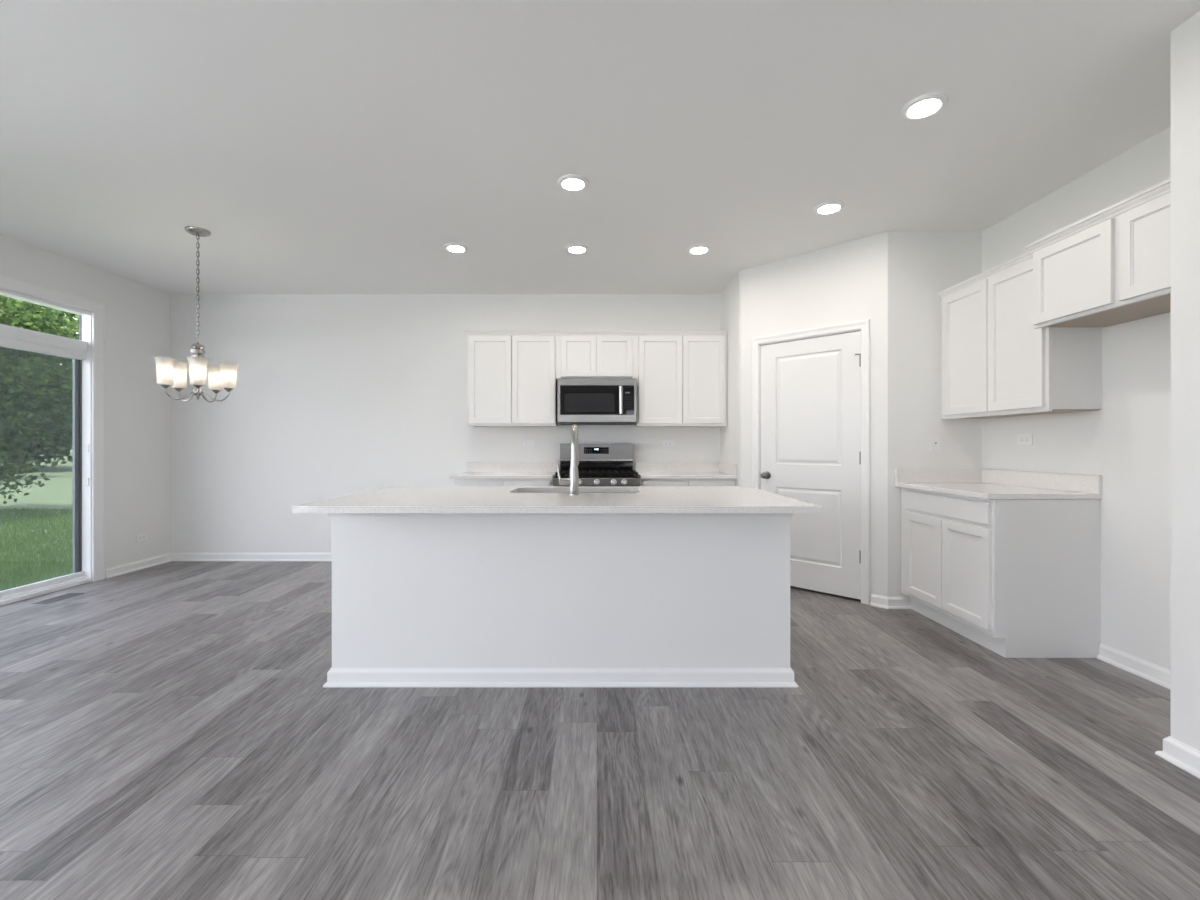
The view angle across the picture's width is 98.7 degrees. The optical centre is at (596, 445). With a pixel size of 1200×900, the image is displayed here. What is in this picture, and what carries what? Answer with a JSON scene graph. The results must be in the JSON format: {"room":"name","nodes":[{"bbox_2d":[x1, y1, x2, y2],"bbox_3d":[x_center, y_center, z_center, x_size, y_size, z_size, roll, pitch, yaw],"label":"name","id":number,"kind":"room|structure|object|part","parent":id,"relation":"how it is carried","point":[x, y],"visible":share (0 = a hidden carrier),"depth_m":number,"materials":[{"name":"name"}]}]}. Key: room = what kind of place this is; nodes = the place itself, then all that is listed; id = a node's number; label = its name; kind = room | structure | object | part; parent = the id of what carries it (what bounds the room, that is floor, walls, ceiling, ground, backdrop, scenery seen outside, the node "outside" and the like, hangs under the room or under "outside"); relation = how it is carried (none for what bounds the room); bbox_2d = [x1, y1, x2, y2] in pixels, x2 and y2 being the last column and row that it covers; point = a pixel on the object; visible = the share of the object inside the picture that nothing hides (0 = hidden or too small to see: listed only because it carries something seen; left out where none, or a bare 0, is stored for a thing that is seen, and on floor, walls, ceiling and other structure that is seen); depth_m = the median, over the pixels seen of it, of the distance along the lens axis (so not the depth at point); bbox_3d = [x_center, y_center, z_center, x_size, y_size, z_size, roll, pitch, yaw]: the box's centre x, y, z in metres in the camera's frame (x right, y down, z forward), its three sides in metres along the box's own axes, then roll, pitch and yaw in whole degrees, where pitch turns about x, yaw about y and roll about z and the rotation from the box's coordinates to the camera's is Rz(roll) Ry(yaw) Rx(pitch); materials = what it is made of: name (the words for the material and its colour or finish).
{"room":"kitchen","nodes":[
{"label":"kitchen","id":0,"kind":"room"},
{"bbox_2d":[0,233,170,581],"bbox_3d":[-4.437,-0.192,0.550,0.100,2.743,9.800,0,0,0],"label":"wall","id":1,"kind":"structure","parent":0,"point":[137,315],"depth_m":4.83,"materials":[{"name":"white paint"}]},
{"bbox_2d":[0,274,104,605],"bbox_3d":[-4.439,-0.042,3.547,0.144,2.444,2.054,0,0,0],"label":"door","id":2,"kind":"structure","parent":1,"relation":"in","point":[12,337],"depth_m":4.46,"materials":[{"name":"white paint"}]},
{"bbox_3d":[-4.457,0.170,3.984,0.030,1.850,0.968,0,0,0],"label":"panel frame","id":3,"kind":"part","parent":2,"relation":"part of","materials":[{"name":"white plastic"}]},
{"bbox_3d":[-4.438,1.137,3.554,0.098,0.084,1.828,0,0,0],"label":"sill","id":4,"kind":"part","parent":2,"relation":"part of","materials":[{"name":"white plastic"}]},
{"bbox_3d":[-4.501,0.170,4.001,0.020,1.900,1.002,0,0,0],"label":"screen frame","id":5,"kind":"part","parent":2,"relation":"part of","materials":[{"name":"grey metal"}]},
{"bbox_2d":[79,315,80,339],"bbox_3d":[-4.472,-1.020,3.554,0.030,0.229,1.828,0,0,0],"label":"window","id":6,"kind":"structure","parent":2,"relation":"attached to","point":[79,315],"depth_m":4.46,"materials":[{"name":"white plastic"}]},
{"bbox_3d":[-4.423,0.310,4.464,0.032,0.070,0.008,0,0,0],"label":"strike plate","id":7,"kind":"part","parent":2,"relation":"part of","materials":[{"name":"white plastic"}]},
{"bbox_3d":[-4.423,0.020,4.464,0.032,0.070,0.008,0,0,0],"label":"strike plate","id":8,"kind":"part","parent":2,"relation":"part of","materials":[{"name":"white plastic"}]},
{"bbox_2d":[136,533,146,541],"bbox_3d":[-4.383,0.880,4.960,0.008,0.072,0.117,0,0,0],"label":"wall outlet","id":9,"kind":"object","parent":1,"relation":"attached to","point":[139,537],"visible":1,"depth_m":4.95,"materials":[{"name":"white plastic"}]},
{"bbox_2d":[171,294,719,552],"bbox_3d":[-1.505,-0.192,5.375,5.764,2.743,0.150,0,0,0],"label":"wall","id":10,"kind":"structure","parent":0,"point":[334,395],"depth_m":5.30,"materials":[{"name":"white paint"}]},
{"bbox_2d":[105,553,331,578],"bbox_3d":[-2.849,1.139,4.942,3.075,0.083,0.715,0,0,0],"label":"baseboard","id":11,"kind":"structure","parent":10,"relation":"attached to","point":[153,561],"depth_m":5.29,"materials":[{"name":"white paint"}]},
{"bbox_2d":[467,336,557,426],"bbox_3d":[-0.831,-0.649,5.137,0.862,0.913,0.324,0,0,0],"label":"upper cabinet","id":12,"kind":"object","parent":10,"relation":"attached to","point":[512,381],"visible":0.99,"depth_m":4.99,"materials":[{"name":"white paint"}]},
{"bbox_3d":[-1.035,-0.641,4.984,0.410,0.848,0.019,0,0,0],"label":"door","id":13,"kind":"part","parent":12,"relation":"part of","materials":[{"name":"white paint"}]},
{"bbox_3d":[-0.831,-0.202,5.156,0.834,0.006,0.284,0,0,0],"label":"panel","id":14,"kind":"part","parent":12,"relation":"part of","materials":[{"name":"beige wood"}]},
{"bbox_3d":[-0.616,-0.641,4.984,0.413,0.848,0.019,0,0,0],"label":"door","id":15,"kind":"part","parent":12,"relation":"part of","materials":[{"name":"white paint"}]},
{"bbox_2d":[467,462,557,471],"bbox_3d":[-0.869,0.215,5.289,0.933,0.102,0.020,0,0,0],"label":"backsplash","id":16,"kind":"structure","parent":10,"relation":"attached to","point":[471,466],"depth_m":5.28,"materials":[{"name":"white stone"}]},
{"bbox_2d":[523,440,533,446],"bbox_3d":[-0.705,-0.026,5.296,0.117,0.072,0.008,0,0,0],"label":"wall outlet","id":17,"kind":"object","parent":10,"relation":"attached to","point":[526,443],"visible":1,"depth_m":5.29,"materials":[{"name":"white plastic"}]},
{"bbox_2d":[556,336,636,380],"bbox_3d":[-0.005,-0.878,5.137,0.788,0.456,0.324,0,0,0],"label":"upper cabinet","id":18,"kind":"object","parent":10,"relation":"attached to","point":[576,356],"visible":0.91,"depth_m":4.99,"materials":[{"name":"white paint"}]},
{"bbox_3d":[-0.179,-0.868,4.984,0.340,0.395,0.019,0,0,0],"label":"door","id":19,"kind":"part","parent":18,"relation":"part of","materials":[{"name":"white paint"}]},
{"bbox_2d":[463,330,727,335],"bbox_3d":[-0.012,-1.094,5.133,2.553,0.046,0.330,0,0,0],"label":"crown molding","id":20,"kind":"structure","parent":18,"relation":"attached to","point":[467,332],"depth_m":4.97,"materials":[{"name":"white paint"}]},
{"bbox_2d":[558,378,636,424],"bbox_3d":[0.001,-0.431,5.070,0.754,0.432,0.458,0,0,0],"label":"microwave","id":21,"kind":"object","parent":18,"relation":"attached to","point":[581,401],"visible":1,"depth_m":4.89,"materials":[{"name":"silver metal"}]},
{"bbox_3d":[-0.071,-0.436,4.893,0.556,0.279,0.002,0,0,0],"label":"door glass","id":22,"kind":"part","parent":21,"relation":"part of","materials":[{"name":"black glass"}]},
{"bbox_3d":[0.226,-0.435,4.858,0.033,0.260,0.033,0,0,0],"label":"handle","id":23,"kind":"part","parent":21,"relation":"part of","materials":[{"name":"silver metal"}]},
{"bbox_3d":[0.280,-0.436,4.893,0.144,0.279,0.003,0,0,0],"label":"control panel","id":24,"kind":"part","parent":21,"relation":"part of","materials":[{"name":"black glass"}]},
{"bbox_3d":[0.170,-0.868,4.984,0.350,0.395,0.019,0,0,0],"label":"door","id":25,"kind":"part","parent":18,"relation":"part of","materials":[{"name":"white paint"}]},
{"bbox_2d":[662,440,673,446],"bbox_3d":[0.731,-0.021,5.296,0.117,0.072,0.008,0,0,0],"label":"wall outlet","id":26,"kind":"object","parent":10,"relation":"attached to","point":[665,443],"visible":1,"depth_m":5.29,"materials":[{"name":"white plastic"}]},
{"bbox_2d":[635,462,717,471],"bbox_3d":[0.820,0.215,5.289,0.852,0.102,0.020,0,0,0],"label":"backsplash","id":27,"kind":"structure","parent":10,"relation":"attached to","point":[639,466],"depth_m":5.28,"materials":[{"name":"white stone"}]},
{"bbox_2d":[635,336,726,426],"bbox_3d":[0.827,-0.649,5.137,0.875,0.913,0.324,0,0,0],"label":"upper cabinet","id":28,"kind":"object","parent":10,"relation":"attached to","point":[682,380],"visible":0.99,"depth_m":4.99,"materials":[{"name":"white paint"}]},
{"bbox_3d":[0.613,-0.641,4.984,0.420,0.848,0.019,0,0,0],"label":"door","id":29,"kind":"part","parent":28,"relation":"part of","materials":[{"name":"white paint"}]},
{"bbox_3d":[0.827,-0.202,5.156,0.847,0.006,0.284,0,0,0],"label":"panel","id":30,"kind":"part","parent":28,"relation":"part of","materials":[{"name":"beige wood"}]},
{"bbox_3d":[1.035,-0.641,4.984,0.412,0.848,0.019,0,0,0],"label":"door","id":31,"kind":"part","parent":28,"relation":"part of","materials":[{"name":"white paint"}]},
{"bbox_2d":[0,561,1199,899],"bbox_3d":[-0.768,1.240,0.550,7.537,0.120,9.800,0,0,0],"label":"floor","id":32,"kind":"structure","parent":0,"point":[172,730],"depth_m":1.88,"materials":[{"name":"grey wood"}]},
{"bbox_2d":[31,593,82,603],"bbox_3d":[-4.165,1.178,3.985,0.116,0.004,0.280,0,0,0],"label":"floor vent","id":33,"kind":"object","parent":32,"relation":"in","point":[61,597],"visible":1,"depth_m":3.98,"materials":[{"name":"grey metal"}]},
{"bbox_2d":[454,479,552,485],"bbox_3d":[-0.853,0.739,4.984,0.895,0.882,0.630,0,0,0],"label":"base cabinet","id":34,"kind":"object","parent":32,"relation":"on","point":[457,482],"visible":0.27,"depth_m":4.67,"materials":[{"name":"white paint"}]},
{"bbox_3d":[-1.069,0.388,4.679,0.423,0.140,0.019,0,0,0],"label":"drawer","id":35,"kind":"part","parent":34,"relation":"part of","materials":[{"name":"white paint"}]},
{"bbox_2d":[449,462,557,478],"bbox_3d":[-0.869,0.230,4.974,0.933,0.132,0.649,0,0,0],"label":"countertop","id":36,"kind":"structure","parent":34,"relation":"on","point":[475,470],"depth_m":5.28,"materials":[{"name":"white stone"}]},
{"bbox_3d":[-0.636,0.388,4.679,0.423,0.140,0.019,0,0,0],"label":"drawer","id":37,"kind":"part","parent":34,"relation":"part of","materials":[{"name":"white paint"}]},
{"bbox_2d":[323,513,797,686],"bbox_3d":[-0.178,0.738,2.948,2.324,0.884,0.862,0,0,0],"label":"kitchen island","id":38,"kind":"object","parent":32,"relation":"on","point":[419,599],"visible":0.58,"depth_m":2.54,"materials":[{"name":"white paint"}]},
{"bbox_2d":[292,486,821,512],"bbox_3d":[-0.176,0.281,2.835,2.344,0.030,1.130,0,0,0],"label":"island countertop","id":39,"kind":"structure","parent":38,"relation":"on","point":[394,499],"depth_m":2.51,"materials":[{"name":"white stone"}]},
{"bbox_2d":[556,424,578,494],"bbox_3d":[-0.160,0.071,2.917,0.125,0.390,0.262,0,0,0],"label":"faucet","id":40,"kind":"object","parent":39,"relation":"on","point":[572,481],"visible":1,"depth_m":2.80,"materials":[{"name":"silver metal"}]},
{"bbox_3d":[-0.207,0.144,2.815,0.030,0.093,0.014,0,0,0],"label":"lever","id":41,"kind":"part","parent":40,"relation":"part of","materials":[{"name":"silver metal"}]},
{"bbox_3d":[-0.175,0.196,2.815,0.068,0.038,0.039,0,0,0],"label":"handle","id":42,"kind":"part","parent":40,"relation":"part of","materials":[{"name":"silver metal"}]},
{"bbox_3d":[-0.126,0.001,2.917,0.042,0.250,0.247,0,0,0],"label":"spout","id":43,"kind":"part","parent":40,"relation":"part of","materials":[{"name":"silver metal"}]},
{"bbox_2d":[519,492,634,492],"bbox_3d":[-0.129,0.399,3.118,0.797,0.205,0.405,0,0,0],"label":"sink","id":44,"kind":"object","parent":39,"relation":"in","point":[519,492],"visible":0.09,"depth_m":3.30,"materials":[{"name":"silver metal"}]},
{"bbox_3d":[-0.178,0.322,2.942,2.308,0.052,0.835,0,0,0],"label":"molding","id":45,"kind":"part","parent":38,"relation":"part of","materials":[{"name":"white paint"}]},
{"bbox_3d":[-0.178,1.139,2.938,2.324,0.083,0.843,0,0,0],"label":"baseboard","id":46,"kind":"part","parent":38,"relation":"part of","materials":[{"name":"white paint"}]},
{"bbox_2d":[553,444,639,485],"bbox_3d":[-0.004,0.579,4.915,0.784,1.203,0.747,0,0,0],"label":"range","id":47,"kind":"object","parent":32,"relation":"on","point":[599,464],"visible":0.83,"depth_m":5.20,"materials":[{"name":"silver metal"}]},
{"bbox_2d":[554,474,638,477],"bbox_3d":[-0.004,0.284,4.915,0.770,0.019,0.597,0,0,0],"label":"cooktop","id":48,"kind":"object","parent":47,"relation":"in","point":[562,475],"depth_m":4.64,"materials":[{"name":"black metal"}]},
{"bbox_3d":[-0.004,0.323,4.618,0.784,0.071,0.060,0,0,0],"label":"control panel","id":49,"kind":"part","parent":47,"relation":"part of","materials":[{"name":"silver metal"}]},
{"bbox_2d":[640,479,735,485],"bbox_3d":[0.830,0.739,4.984,0.870,0.882,0.630,0,0,0],"label":"base cabinet","id":50,"kind":"object","parent":32,"relation":"on","point":[643,482],"visible":0.2,"depth_m":4.67,"materials":[{"name":"white paint"}]},
{"bbox_3d":[0.621,0.388,4.679,0.411,0.140,0.019,0,0,0],"label":"drawer","id":51,"kind":"part","parent":50,"relation":"part of","materials":[{"name":"white paint"}]},
{"bbox_2d":[635,462,736,478],"bbox_3d":[0.830,0.230,4.974,0.872,0.132,0.649,0,0,0],"label":"countertop","id":52,"kind":"structure","parent":50,"relation":"on","point":[646,470],"depth_m":5.24,"materials":[{"name":"white stone"}]},
{"bbox_3d":[1.040,0.388,4.679,0.411,0.140,0.019,0,0,0],"label":"drawer","id":53,"kind":"part","parent":50,"relation":"part of","materials":[{"name":"white paint"}]},
{"bbox_2d":[901,488,1100,657],"bbox_3d":[2.498,0.739,3.308,0.612,0.882,0.881,0,0,0],"label":"base cabinet","id":54,"kind":"object","parent":32,"relation":"on","point":[1015,578],"visible":0.97,"depth_m":2.87,"materials":[{"name":"white paint"}]},
{"bbox_3d":[2.202,0.752,3.473,0.019,0.572,0.383,0,0,0],"label":"door","id":55,"kind":"part","parent":54,"relation":"part of","materials":[{"name":"white paint"}]},
{"bbox_3d":[2.202,0.382,3.275,0.019,0.124,0.778,0,0,0],"label":"drawer","id":56,"kind":"part","parent":54,"relation":"part of","materials":[{"name":"white paint"}]},
{"bbox_3d":[2.222,0.684,3.308,0.020,0.772,0.881,0,0,0],"label":"frame","id":57,"kind":"part","parent":54,"relation":"part of","materials":[{"name":"white paint"}]},
{"bbox_3d":[2.202,0.752,3.080,0.019,0.572,0.389,0,0,0],"label":"door","id":58,"kind":"part","parent":54,"relation":"part of","materials":[{"name":"white paint"}]},
{"bbox_2d":[895,469,1101,498],"bbox_3d":[2.486,0.230,3.304,0.635,0.132,0.892,0,0,0],"label":"countertop","id":59,"kind":"structure","parent":54,"relation":"on","point":[977,483],"depth_m":3.30,"materials":[{"name":"white stone"}]},
{"bbox_2d":[0,0,1199,293],"bbox_3d":[-0.744,-1.738,0.550,8.487,0.350,10.700,0,0,0],"label":"ceiling","id":60,"kind":"structure","parent":0,"point":[320,146],"depth_m":2.52,"materials":[{"name":"white paint"}]},
{"bbox_2d":[154,226,238,402],"bbox_3d":[-2.897,-0.944,3.752,0.482,1.236,0.469,0,0,0],"label":"chandelier","id":61,"kind":"object","parent":60,"relation":"hanging from","point":[172,373],"visible":1,"depth_m":3.73,"materials":[{"name":"white glass"}]},
{"bbox_3d":[-3.000,-0.518,3.580,0.125,0.184,0.125,0,0,0],"label":"lamp shade","id":62,"kind":"part","parent":61,"relation":"part of","materials":[{"name":"white glass"}]},
{"bbox_3d":[-2.955,-0.365,3.647,0.010,0.078,0.171,0,0,34],"label":"arm","id":63,"kind":"part","parent":61,"relation":"part of","materials":[{"name":"silver metal"}]},
{"bbox_3d":[-3.076,-0.518,3.788,0.125,0.184,0.125,0,0,0],"label":"lamp shade","id":64,"kind":"part","parent":61,"relation":"part of","materials":[{"name":"white glass"}]},
{"bbox_3d":[-2.998,-0.365,3.766,0.171,0.078,0.010,0,0,16],"label":"arm","id":65,"kind":"part","parent":61,"relation":"part of","materials":[{"name":"silver metal"}]},
{"bbox_3d":[-2.779,-0.518,3.588,0.125,0.184,0.125,0,0,0],"label":"lamp shade","id":66,"kind":"part","parent":61,"relation":"part of","materials":[{"name":"white glass"}]},
{"bbox_3d":[-2.895,-1.155,3.736,0.017,0.767,0.017,0,0,28],"label":"chain","id":67,"kind":"part","parent":61,"relation":"part of","materials":[{"name":"silver metal"}]},
{"bbox_3d":[-2.893,-1.143,3.739,0.010,0.780,0.006,0,0,45],"label":"cord","id":68,"kind":"part","parent":61,"relation":"part of","materials":[{"name":"silver metal"}]},
{"bbox_3d":[-2.899,-0.365,3.844,0.010,0.078,0.171,0,0,-2],"label":"arm","id":69,"kind":"part","parent":61,"relation":"part of","materials":[{"name":"silver metal"}]},
{"bbox_3d":[-2.902,-0.518,3.924,0.125,0.184,0.125,0,0,0],"label":"lamp shade","id":70,"kind":"part","parent":61,"relation":"part of","materials":[{"name":"white glass"}]},
{"bbox_3d":[-2.794,-0.365,3.773,0.171,0.078,0.010,0,0,-20],"label":"arm","id":71,"kind":"part","parent":61,"relation":"part of","materials":[{"name":"silver metal"}]},
{"bbox_3d":[-2.718,-0.518,3.800,0.125,0.184,0.125,0,0,0],"label":"lamp shade","id":72,"kind":"part","parent":61,"relation":"part of","materials":[{"name":"white glass"}]},
{"bbox_2d":[444,243,467,252],"bbox_3d":[-1.109,-1.554,4.052,0.184,0.016,0.184,0,0,0],"label":"recessed light","id":73,"kind":"object","parent":60,"relation":"in","point":[452,247],"visible":1,"depth_m":4.03,"materials":[{"name":"white plastic"}]},
{"bbox_2d":[448,246,463,251],"bbox_3d":[-1.109,-1.556,4.052,0.124,0.010,0.124,0,0,0],"label":"diffuser","id":74,"kind":"object","parent":73,"relation":"attached to","point":[450,248],"depth_m":4.04,"materials":[{"name":"white plastic"}]},
{"bbox_2d":[557,174,588,190],"bbox_3d":[-0.142,-1.554,3.053,0.184,0.016,0.184,0,0,0],"label":"recessed light","id":75,"kind":"object","parent":60,"relation":"in","point":[570,182],"visible":1,"depth_m":3.03,"materials":[{"name":"white plastic"}]},
{"bbox_2d":[563,179,582,188],"bbox_3d":[-0.142,-1.556,3.053,0.124,0.010,0.124,0,0,0],"label":"diffuser","id":76,"kind":"object","parent":75,"relation":"attached to","point":[567,183],"depth_m":3.05,"materials":[{"name":"white plastic"}]},
{"bbox_2d":[565,244,588,253],"bbox_3d":[-0.158,-1.554,4.073,0.184,0.016,0.184,0,0,0],"label":"recessed light","id":77,"kind":"object","parent":60,"relation":"in","point":[573,248],"visible":1,"depth_m":4.04,"materials":[{"name":"white plastic"}]},
{"bbox_2d":[569,247,584,252],"bbox_3d":[-0.158,-1.556,4.073,0.124,0.010,0.124,0,0,0],"label":"diffuser","id":78,"kind":"object","parent":77,"relation":"attached to","point":[571,249],"depth_m":4.06,"materials":[{"name":"white plastic"}]},
{"bbox_2d":[687,244,710,253],"bbox_3d":[0.809,-1.554,4.083,0.184,0.016,0.184,0,0,0],"label":"recessed light","id":79,"kind":"object","parent":60,"relation":"in","point":[701,248],"visible":1,"depth_m":4.06,"materials":[{"name":"white plastic"}]},
{"bbox_2d":[691,248,706,252],"bbox_3d":[0.809,-1.556,4.083,0.124,0.010,0.124,0,0,0],"label":"diffuser","id":80,"kind":"object","parent":79,"relation":"attached to","point":[693,250],"depth_m":4.08,"materials":[{"name":"white plastic"}]},
{"bbox_2d":[814,200,844,214],"bbox_3d":[1.517,-1.554,3.368,0.184,0.016,0.184,0,0,0],"label":"recessed light","id":81,"kind":"object","parent":60,"relation":"in","point":[829,207],"visible":1,"depth_m":3.35,"materials":[{"name":"white plastic"}]},
{"bbox_2d":[819,205,838,212],"bbox_3d":[1.517,-1.556,3.368,0.124,0.010,0.124,0,0,0],"label":"diffuser","id":82,"kind":"object","parent":81,"relation":"attached to","point":[822,208],"depth_m":3.36,"materials":[{"name":"white plastic"}]},
{"bbox_2d":[901,92,947,119],"bbox_3d":[1.502,-1.554,2.365,0.184,0.016,0.184,0,0,0],"label":"recessed light","id":83,"kind":"object","parent":60,"relation":"in","point":[925,105],"visible":1,"depth_m":2.35,"materials":[{"name":"white plastic"}]},
{"bbox_2d":[908,99,939,116],"bbox_3d":[1.502,-1.556,2.365,0.124,0.010,0.124,0,0,0],"label":"diffuser","id":84,"kind":"object","parent":83,"relation":"attached to","point":[917,107],"depth_m":2.36,"materials":[{"name":"white plastic"}]},
{"bbox_2d":[720,271,740,485],"bbox_3d":[1.317,-0.192,4.949,0.100,2.743,0.701,0,0,0],"label":"wall","id":85,"kind":"structure","parent":0,"point":[730,297],"depth_m":4.80,"materials":[{"name":"white paint"}]},
{"bbox_2d":[718,462,736,474],"bbox_3d":[1.256,0.215,4.974,0.020,0.102,0.649,0,0,0],"label":"backsplash","id":86,"kind":"structure","parent":85,"relation":"attached to","point":[728,468],"depth_m":4.92,"materials":[{"name":"white stone"}]},
{"bbox_2d":[741,231,887,602],"bbox_3d":[1.738,-0.192,4.208,1.182,2.743,0.110,0,0,45],"label":"wall","id":87,"kind":"structure","parent":0,"point":[847,282],"depth_m":4.00,"materials":[{"name":"white paint"}]},
{"bbox_2d":[752,319,869,604],"bbox_3d":[1.714,0.119,4.187,0.950,2.122,0.171,0,0,45],"label":"door","id":88,"kind":"structure","parent":87,"relation":"in","point":[811,387],"depth_m":4.10,"materials":[{"name":"white paint"}]},
{"bbox_3d":[1.436,0.250,4.394,0.070,0.066,0.066,0,0,-45],"label":"knob","id":89,"kind":"part","parent":88,"relation":"part of","materials":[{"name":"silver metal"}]},
{"bbox_2d":[870,594,911,608],"bbox_3d":[2.148,1.139,3.752,0.279,0.083,0.081,0,0,18],"label":"baseboard","id":90,"kind":"structure","parent":87,"relation":"attached to","point":[880,601],"depth_m":3.74,"materials":[{"name":"white paint"}]},
{"bbox_2d":[888,231,981,596],"bbox_3d":[2.461,-0.192,3.806,0.688,2.743,0.110,0,0,0],"label":"wall","id":91,"kind":"structure","parent":0,"point":[921,264],"depth_m":3.75,"materials":[{"name":"white paint"}]},
{"bbox_2d":[930,435,939,450],"bbox_3d":[2.462,-0.020,3.746,0.072,0.117,0.009,0,0,0],"label":"switch plate","id":92,"kind":"object","parent":91,"relation":"attached to","point":[934,439],"visible":1,"depth_m":3.75,"materials":[{"name":"white plastic"}]},
{"bbox_2d":[895,469,981,482],"bbox_3d":[2.486,0.215,3.740,0.635,0.102,0.020,0,0,0],"label":"backsplash","id":93,"kind":"structure","parent":91,"relation":"attached to","point":[901,475],"depth_m":3.73,"materials":[{"name":"white stone"}]},
{"bbox_2d":[982,126,1170,669],"bbox_3d":[2.880,-0.192,2.803,0.150,2.743,2.116,0,0,0],"label":"wall","id":94,"kind":"structure","parent":0,"point":[1126,442],"depth_m":2.75,"materials":[{"name":"white paint"}]},
{"bbox_2d":[942,260,1101,418],"bbox_3d":[2.646,-0.649,3.304,0.316,0.913,0.890,0,0,0],"label":"upper cabinet","id":95,"kind":"object","parent":94,"relation":"attached to","point":[995,364],"visible":0.88,"depth_m":3.11,"materials":[{"name":"white paint"}]},
{"bbox_3d":[2.498,-0.642,3.500,0.019,0.846,0.418,0,0,0],"label":"door","id":96,"kind":"part","parent":95,"relation":"part of","materials":[{"name":"white paint"}]},
{"bbox_3d":[2.518,-0.649,3.304,0.020,0.913,0.890,0,0,0],"label":"frame","id":97,"kind":"part","parent":95,"relation":"part of","materials":[{"name":"white paint"}]},
{"bbox_3d":[2.498,-0.642,3.082,0.019,0.846,0.402,0,0,0],"label":"door","id":98,"kind":"part","parent":95,"relation":"part of","materials":[{"name":"white paint"}]},
{"bbox_3d":[2.666,-0.202,3.304,0.274,0.006,0.862,0,0,0],"label":"panel","id":99,"kind":"part","parent":95,"relation":"part of","materials":[{"name":"beige wood"}]},
{"bbox_2d":[1018,434,1032,444],"bbox_3d":[2.801,-0.042,3.370,0.008,0.072,0.117,0,0,0],"label":"wall outlet","id":100,"kind":"object","parent":94,"relation":"attached to","point":[1023,439],"visible":1,"depth_m":3.36,"materials":[{"name":"white plastic"}]},
{"bbox_2d":[982,469,1101,493],"bbox_3d":[2.794,0.215,3.294,0.020,0.102,0.872,0,0,0],"label":"backsplash","id":101,"kind":"structure","parent":94,"relation":"attached to","point":[1044,480],"depth_m":3.19,"materials":[{"name":"white stone"}]},
{"bbox_2d":[1033,192,1170,328],"bbox_3d":[2.602,-0.877,2.402,0.404,0.457,0.908,0,0,0],"label":"upper cabinet","id":102,"kind":"object","parent":94,"relation":"attached to","point":[1116,270],"visible":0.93,"depth_m":2.45,"materials":[{"name":"white paint"}]},
{"bbox_2d":[938,178,1170,298],"bbox_3d":[2.480,-1.095,2.849,0.176,0.047,1.801,0,0,0],"label":"crown molding","id":103,"kind":"structure","parent":102,"relation":"attached to","point":[1164,187],"depth_m":2.62,"materials":[{"name":"white paint"}]},
{"bbox_3d":[2.409,-0.866,2.620,0.019,0.397,0.432,0,0,0],"label":"door","id":104,"kind":"part","parent":102,"relation":"part of","materials":[{"name":"white paint"}]},
{"bbox_3d":[2.621,-0.658,2.402,0.364,0.006,0.880,0,0,0],"label":"panel","id":105,"kind":"part","parent":102,"relation":"part of","materials":[{"name":"beige wood"}]},
{"bbox_3d":[2.409,-0.866,2.166,0.019,0.397,0.409,0,0,0],"label":"door","id":106,"kind":"part","parent":102,"relation":"part of","materials":[{"name":"white paint"}]},
{"bbox_2d":[1171,11,1199,750],"bbox_3d":[2.561,-0.192,-1.202,0.789,2.743,6.295,0,0,0],"label":"wall","id":107,"kind":"structure","parent":0,"point":[1185,39],"depth_m":1.89,"materials":[{"name":"white paint"}]},
{"bbox_2d":[1096,643,1199,778],"bbox_3d":[2.471,1.139,-0.668,0.667,0.083,7.064,0,0,0],"label":"baseboard","id":108,"kind":"structure","parent":107,"relation":"attached to","point":[1176,752],"depth_m":2.54,"materials":[{"name":"white paint"}]},
{"bbox_3d":[27.727,1.555,-32.250,64.546,0.250,55.500,0,0,0],"label":"ground","id":109,"kind":"structure","parent":0,"visible":0},
{"bbox_2d":[0,449,71,584],"bbox_3d":[-47.274,0.929,30.000,85.453,1.125,120.000,0,0,0],"label":"lawn","id":110,"kind":"structure","parent":109,"relation":"on","point":[56,492],"depth_m":15.04,"materials":[{"name":"green plant"}]},
{"bbox_2d":[0,507,71,590],"bbox_3d":[-8.994,1.407,8.040,12.707,0.184,1.444,0,0,45],"label":"grass","id":111,"kind":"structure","parent":110,"relation":"on","point":[23,564],"depth_m":7.00,"materials":[{"name":"green plant"}]},
{"bbox_2d":[0,370,71,469],"bbox_3d":[-30.954,-1.807,27.438,9.450,6.298,8.152,0,0,37],"label":"tree","id":112,"kind":"object","parent":110,"relation":"on","point":[65,450],"visible":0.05,"depth_m":27.31,"materials":[{"name":"green plant"}]},
{"bbox_2d":[0,295,78,503],"bbox_3d":[-13.037,-1.840,10.363,5.449,6.770,6.118,0,0,-29],"label":"tree","id":113,"kind":"object","parent":110,"relation":"on","point":[47,392],"visible":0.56,"depth_m":10.91,"materials":[{"name":"green plant"}]},
{"bbox_2d":[0,304,78,435],"bbox_3d":[-25.383,-3.736,19.950,8.884,10.133,7.958,0,0,0],"label":"tree","id":114,"kind":"object","parent":110,"relation":"on","point":[10,367],"visible":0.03,"depth_m":20.49,"materials":[{"name":"plant"}]}
]}

